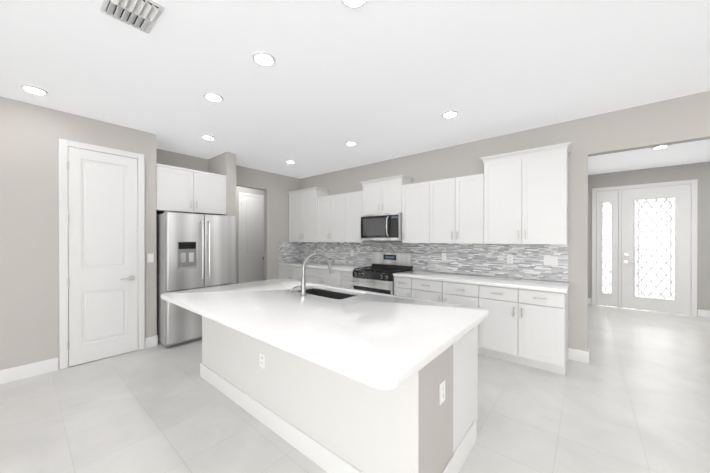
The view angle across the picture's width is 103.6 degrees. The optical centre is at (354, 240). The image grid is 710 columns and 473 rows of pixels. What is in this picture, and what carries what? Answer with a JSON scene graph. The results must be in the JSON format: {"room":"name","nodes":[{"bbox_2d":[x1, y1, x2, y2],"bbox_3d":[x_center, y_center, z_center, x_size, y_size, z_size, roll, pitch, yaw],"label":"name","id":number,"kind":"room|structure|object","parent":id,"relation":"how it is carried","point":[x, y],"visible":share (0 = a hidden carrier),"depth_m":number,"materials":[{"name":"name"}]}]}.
{"room":"kitchen","nodes":[
{"label":"kitchen","id":0,"kind":"room"},
{"bbox_2d":[0,96,156,369],"bbox_3d":[-4.624,0.002,2.150,0.920,2.845,4.982,0,0,40],"label":"wall","id":1,"kind":"structure","parent":0,"point":[31,135],"depth_m":2.95,"materials":[{"name":"grey paint"}]},
{"bbox_2d":[0,358,57,383],"bbox_3d":[-4.556,1.359,1.503,0.016,0.135,4.070,0,0,40],"label":"baseboard","id":2,"kind":"structure","parent":1,"relation":"attached to","point":[26,371],"depth_m":2.90,"materials":[{"name":"white wood"}]},
{"bbox_2d":[58,138,144,369],"bbox_3d":[-3.000,0.154,3.360,0.030,2.535,0.770,0,0,40],"label":"door frame","id":3,"kind":"structure","parent":1,"relation":"attached to","point":[64,145],"depth_m":3.10,"materials":[{"name":"white wood"}]},
{"bbox_2d":[66,147,137,366],"bbox_3d":[-2.983,0.187,3.336,0.083,2.453,0.637,0,0,40],"label":"pantry door","id":4,"kind":"structure","parent":1,"relation":"in","point":[102,223],"depth_m":3.33,"materials":[{"name":"white wood"}]},
{"bbox_2d":[147,254,153,262],"bbox_3d":[-2.718,0.239,3.716,0.008,0.118,0.070,0,0,40],"label":"light switch","id":5,"kind":"object","parent":1,"relation":"attached to","point":[150,258],"visible":1,"depth_m":3.71,"materials":[{"name":"white plastic"}]},
{"bbox_2d":[146,335,157,345],"bbox_3d":[-2.932,1.352,3.995,0.706,0.135,0.018,0,0,40],"label":"baseboard","id":6,"kind":"structure","parent":1,"relation":"attached to","point":[154,339],"depth_m":3.74,"materials":[{"name":"white wood"}]},
{"bbox_2d":[208,152,235,283],"bbox_3d":[-2.281,-0.005,4.785,0.690,2.845,0.151,0,0,40],"label":"wall","id":7,"kind":"structure","parent":0,"point":[224,163],"depth_m":4.58,"materials":[{"name":"grey paint"}]},
{"bbox_2d":[156,148,299,279],"bbox_3d":[-2.289,-0.006,5.410,0.120,2.845,3.018,0,0,40],"label":"wall","id":8,"kind":"structure","parent":0,"point":[275,187],"depth_m":5.90,"materials":[{"name":"grey paint"}]},
{"bbox_2d":[156,163,226,214],"bbox_3d":[-2.628,-0.724,4.350,0.704,0.628,0.954,0,0,40],"label":"upper cabinet","id":9,"kind":"object","parent":8,"relation":"attached to","point":[181,190],"visible":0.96,"depth_m":4.09,"materials":[{"name":"white wood"}]},
{"bbox_2d":[236,186,263,283],"bbox_3d":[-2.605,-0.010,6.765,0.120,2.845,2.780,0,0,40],"label":"door frame","id":10,"kind":"structure","parent":0,"point":[249,190],"depth_m":6.50,"materials":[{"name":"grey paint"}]},
{"bbox_2d":[241,195,263,282],"bbox_3d":[-2.442,0.178,6.792,0.094,2.453,0.662,0,0,40],"label":"hall door","id":11,"kind":"structure","parent":10,"relation":"in","point":[252,239],"depth_m":6.78,"materials":[{"name":"white"}]},
{"bbox_2d":[0,304,709,472],"bbox_3d":[0.312,1.448,2.676,12.000,0.050,12.100,0,0,40],"label":"floor","id":12,"kind":"structure","parent":0,"point":[633,396],"depth_m":2.27,"materials":[{"name":"tile"}]},
{"bbox_2d":[156,211,235,345],"bbox_3d":[-2.470,0.519,4.246,1.032,1.800,0.914,0,0,40],"label":"refrigerator","id":13,"kind":"object","parent":12,"relation":"on","point":[195,251],"visible":0.69,"depth_m":3.82,"materials":[{"name":"grey metal"}]},
{"bbox_2d":[278,265,305,281],"bbox_3d":[-1.099,0.975,5.988,0.966,0.878,0.608,0,0,40],"label":"base cabinet","id":14,"kind":"object","parent":12,"relation":"on","point":[285,272],"depth_m":5.79,"materials":[{"name":"white wood"}]},
{"bbox_2d":[277,261,569,292],"bbox_3d":[0.442,0.518,4.688,4.997,0.040,0.633,0,0,40],"label":"countertop","id":15,"kind":"structure","parent":14,"relation":"on","point":[542,285],"depth_m":3.64,"materials":[{"name":"white stone"}]},
{"bbox_2d":[306,268,341,286],"bbox_3d":[-0.418,0.977,5.421,1.043,0.878,0.608,0,0,40],"label":"base cabinet","id":16,"kind":"object","parent":12,"relation":"on","point":[319,276],"depth_m":5.15,"materials":[{"name":"white wood"}]},
{"bbox_2d":[200,316,477,472],"bbox_3d":[-0.342,0.985,2.499,2.508,0.878,0.986,0,0,40],"label":"kitchen island","id":17,"kind":"object","parent":12,"relation":"on","point":[327,420],"visible":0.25,"depth_m":1.73,"materials":[{"name":"grey paint"}]},
{"bbox_2d":[260,352,264,368],"bbox_3d":[-0.728,0.944,2.191,0.074,0.115,0.009,0,0,40],"label":"outlet","id":18,"kind":"object","parent":17,"relation":"attached to","point":[262,356],"depth_m":2.19,"materials":[{"name":"white plastic"}]},
{"bbox_2d":[161,278,488,389],"bbox_3d":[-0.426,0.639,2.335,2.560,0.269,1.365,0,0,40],"label":"island countertop","id":19,"kind":"structure","parent":17,"relation":"on","point":[377,340],"depth_m":1.74,"materials":[{"name":"white stone"}]},
{"bbox_2d":[289,253,333,294],"bbox_3d":[-0.432,0.311,2.704,0.331,0.382,0.328,0,0,40],"label":"faucet","id":20,"kind":"object","parent":19,"relation":"on","point":[302,286],"visible":1,"depth_m":2.57,"materials":[{"name":"silver metal"}]},
{"bbox_2d":[439,380,444,404],"bbox_3d":[0.488,0.846,1.552,0.009,0.115,0.074,0,0,40],"label":"outlet","id":21,"kind":"object","parent":17,"relation":"attached to","point":[441,388],"depth_m":1.54,"materials":[{"name":"white plastic"}]},
{"bbox_2d":[342,271,352,288],"bbox_3d":[0.031,0.978,5.047,0.361,0.878,0.608,0,0,40],"label":"base cabinet","id":22,"kind":"object","parent":12,"relation":"on","point":[347,277],"depth_m":4.78,"materials":[{"name":"white wood"}]},
{"bbox_2d":[352,252,412,294],"bbox_3d":[0.439,0.818,4.638,0.780,1.200,0.695,0,0,40],"label":"range","id":23,"kind":"object","parent":12,"relation":"on","point":[377,276],"visible":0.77,"depth_m":4.58,"materials":[{"name":"silver metal"}]},
{"bbox_2d":[394,276,413,297],"bbox_3d":[0.912,0.980,4.314,0.351,0.878,0.608,0,0,40],"label":"base cabinet","id":24,"kind":"object","parent":12,"relation":"on","point":[403,286],"depth_m":4.08,"materials":[{"name":"white wood"}]},
{"bbox_2d":[414,278,485,355],"bbox_3d":[1.355,0.981,3.946,1.037,0.878,0.608,0,0,40],"label":"base cabinet","id":25,"kind":"object","parent":12,"relation":"on","point":[474,295],"depth_m":3.58,"materials":[{"name":"white wood"}]},
{"bbox_2d":[486,285,567,374],"bbox_3d":[2.009,0.982,3.402,0.900,0.878,0.608,0,0,40],"label":"base cabinet","id":26,"kind":"object","parent":12,"relation":"on","point":[527,327],"depth_m":3.10,"materials":[{"name":"white wood"}]},
{"bbox_2d":[0,0,709,178],"bbox_3d":[0.312,-1.447,2.668,12.000,0.050,12.100,0,0,40],"label":"ceiling","id":27,"kind":"structure","parent":0,"point":[379,80],"depth_m":2.34,"materials":[{"name":"white paint"}]},
{"bbox_2d":[20,84,47,94],"bbox_3d":[-3.013,-1.415,2.627,0.195,0.013,0.166,0,0,40],"label":"recessed light","id":28,"kind":"object","parent":27,"relation":"in","point":[32,89],"depth_m":2.63,"materials":[{"name":"white plastic"}]},
{"bbox_2d":[100,0,164,33],"bbox_3d":[-1.368,-1.408,1.716,0.340,0.022,0.250,0,0,40],"label":"ceiling vent","id":29,"kind":"object","parent":27,"relation":"in","point":[142,15],"visible":1,"depth_m":1.72,"materials":[{"name":"white metal"}]},
{"bbox_2d":[201,135,214,139],"bbox_3d":[-2.019,-1.418,3.841,0.191,0.013,0.171,0,0,40],"label":"recessed light","id":30,"kind":"object","parent":27,"relation":"in","point":[208,137],"depth_m":3.85,"materials":[{"name":"white plastic"}]},
{"bbox_2d":[203,92,222,101],"bbox_3d":[-1.397,-1.415,2.756,0.183,0.013,0.170,0,0,40],"label":"recessed light","id":31,"kind":"object","parent":27,"relation":"in","point":[211,96],"depth_m":2.76,"materials":[{"name":"white"}]},
{"bbox_2d":[252,51,275,65],"bbox_3d":[-0.707,-1.414,2.172,0.180,0.013,0.175,0,0,40],"label":"recessed light","id":32,"kind":"object","parent":27,"relation":"in","point":[262,58],"depth_m":2.17,"materials":[{"name":"white plastic"}]},
{"bbox_2d":[345,141,356,145],"bbox_3d":[-0.055,-1.419,4.082,0.172,0.013,0.186,0,0,40],"label":"recessed light","id":33,"kind":"object","parent":27,"relation":"in","point":[351,143],"depth_m":4.09,"materials":[{"name":"white plastic"}]},
{"bbox_2d":[341,0,367,8],"bbox_3d":[-0.003,-1.412,1.648,0.127,0.013,0.110,0,0,40],"label":"recessed light","id":34,"kind":"object","parent":27,"relation":"in","point":[353,4],"depth_m":1.66,"materials":[{"name":"white plastic"}]},
{"bbox_2d":[442,110,457,117],"bbox_3d":[1.071,-1.416,3.133,0.169,0.013,0.192,0,0,40],"label":"recessed light","id":35,"kind":"object","parent":27,"relation":"in","point":[448,114],"depth_m":3.14,"materials":[{"name":"white plastic"}]},
{"bbox_2d":[652,145,668,148],"bbox_3d":[4.652,-1.419,4.270,0.167,0.013,0.147,0,0,40],"label":"recessed light","id":36,"kind":"object","parent":27,"relation":"in","point":[659,147],"depth_m":4.27,"materials":[{"name":"white plastic"}]},
{"bbox_2d":[300,91,709,350],"bbox_3d":[2.439,-0.002,3.517,9.810,2.845,0.120,0,0,40],"label":"wall","id":37,"kind":"structure","parent":0,"point":[682,119],"depth_m":3.29,"materials":[{"name":"grey paint"}]},
{"bbox_2d":[287,187,328,241],"bbox_3d":[-1.008,-0.512,6.090,0.970,1.108,0.328,0,0,40],"label":"upper cabinet","id":38,"kind":"object","parent":37,"relation":"attached to","point":[303,204],"depth_m":5.94,"materials":[{"name":"white wood"}]},
{"bbox_2d":[319,194,346,241],"bbox_3d":[-0.353,-0.415,5.545,0.851,0.918,0.328,0,0,40],"label":"upper cabinet","id":39,"kind":"object","parent":37,"relation":"attached to","point":[332,208],"depth_m":5.39,"materials":[{"name":"white wood"}]},
{"bbox_2d":[347,191,373,241],"bbox_3d":[0.061,-0.414,5.201,0.461,0.918,0.328,0,0,40],"label":"upper cabinet","id":40,"kind":"object","parent":37,"relation":"attached to","point":[354,199],"depth_m":5.05,"materials":[{"name":"white wood"}]},
{"bbox_2d":[363,175,413,214],"bbox_3d":[0.542,-0.724,4.800,0.790,0.577,0.328,0,0,40],"label":"upper cabinet","id":41,"kind":"object","parent":37,"relation":"attached to","point":[382,195],"depth_m":4.64,"materials":[{"name":"white wood"}]},
{"bbox_2d":[360,213,401,240],"bbox_3d":[0.502,-0.212,4.753,0.784,0.440,0.454,0,0,40],"label":"over-the-range microwave","id":42,"kind":"object","parent":41,"relation":"attached to","point":[382,227],"visible":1,"depth_m":4.59,"materials":[{"name":"silver metal"}]},
{"bbox_2d":[402,181,434,242],"bbox_3d":[1.049,-0.412,4.379,0.529,0.918,0.328,0,0,40],"label":"upper cabinet","id":43,"kind":"object","parent":37,"relation":"attached to","point":[418,216],"depth_m":4.24,"materials":[{"name":"white wood"}]},
{"bbox_2d":[278,242,567,281],"bbox_3d":[0.441,0.272,4.701,4.977,0.451,0.613,0,0,40],"label":"backsplash","id":44,"kind":"structure","parent":37,"relation":"attached to","point":[490,260],"depth_m":4.18,"materials":[{"name":"tile"}]},
{"bbox_2d":[442,253,446,260],"bbox_3d":[1.372,0.258,4.308,0.074,0.115,0.009,0,0,40],"label":"outlet","id":45,"kind":"object","parent":44,"relation":"attached to","point":[444,255],"depth_m":4.30,"materials":[{"name":"white plastic"}]},
{"bbox_2d":[507,255,512,263],"bbox_3d":[2.068,0.255,3.729,0.074,0.115,0.009,0,0,40],"label":"outlet","id":46,"kind":"object","parent":44,"relation":"attached to","point":[509,257],"depth_m":3.73,"materials":[{"name":"white plastic"}]},
{"bbox_2d":[544,256,557,265],"bbox_3d":[2.411,0.256,3.444,0.144,0.115,0.007,0,0,40],"label":"outlet","id":47,"kind":"object","parent":44,"relation":"attached to","point":[551,260],"depth_m":3.44,"materials":[{"name":"white plastic"}]},
{"bbox_2d":[435,174,482,243],"bbox_3d":[1.472,-0.411,4.027,0.809,0.918,0.328,0,0,40],"label":"upper cabinet","id":48,"kind":"object","parent":37,"relation":"attached to","point":[458,200],"depth_m":3.84,"materials":[{"name":"white wood"}]},
{"bbox_2d":[480,142,570,244],"bbox_3d":[2.091,-0.505,3.511,0.918,1.108,0.328,0,0,40],"label":"upper cabinet","id":49,"kind":"object","parent":37,"relation":"attached to","point":[518,197],"depth_m":3.33,"materials":[{"name":"white wood"}]},
{"bbox_2d":[588,175,591,185],"bbox_3d":[3.900,-0.005,4.780,0.120,2.845,3.690,0,0,40],"label":"wall","id":50,"kind":"structure","parent":0,"point":[589,176],"depth_m":6.15,"materials":[{"name":"grey paint"}]},
{"bbox_2d":[588,162,709,310],"bbox_3d":[6.872,-0.005,4.811,4.650,2.845,0.120,0,0,40],"label":"wall","id":51,"kind":"structure","parent":0,"point":[700,172],"depth_m":5.26,"materials":[{"name":"grey paint"}]},
{"bbox_2d":[596,184,691,314],"bbox_3d":[5.742,0.174,5.622,1.338,2.439,0.075,0,0,40],"label":"front door","id":52,"kind":"structure","parent":51,"relation":"in","point":[656,246],"depth_m":5.58,"materials":[{"name":"white wood"}]},
{"bbox_2d":[592,179,697,316],"bbox_3d":[5.756,0.145,5.643,1.490,2.540,0.030,0,0,40],"label":"door frame","id":53,"kind":"structure","parent":51,"relation":"attached to","point":[694,217],"depth_m":5.56,"materials":[{"name":"white wood"}]},
{"bbox_2d":[697,309,709,317],"bbox_3d":[7.476,1.352,4.224,2.965,0.135,0.016,0,0,40],"label":"baseboard","id":54,"kind":"structure","parent":51,"relation":"attached to","point":[700,313],"depth_m":5.12,"materials":[{"name":"white wood"}]}
]}

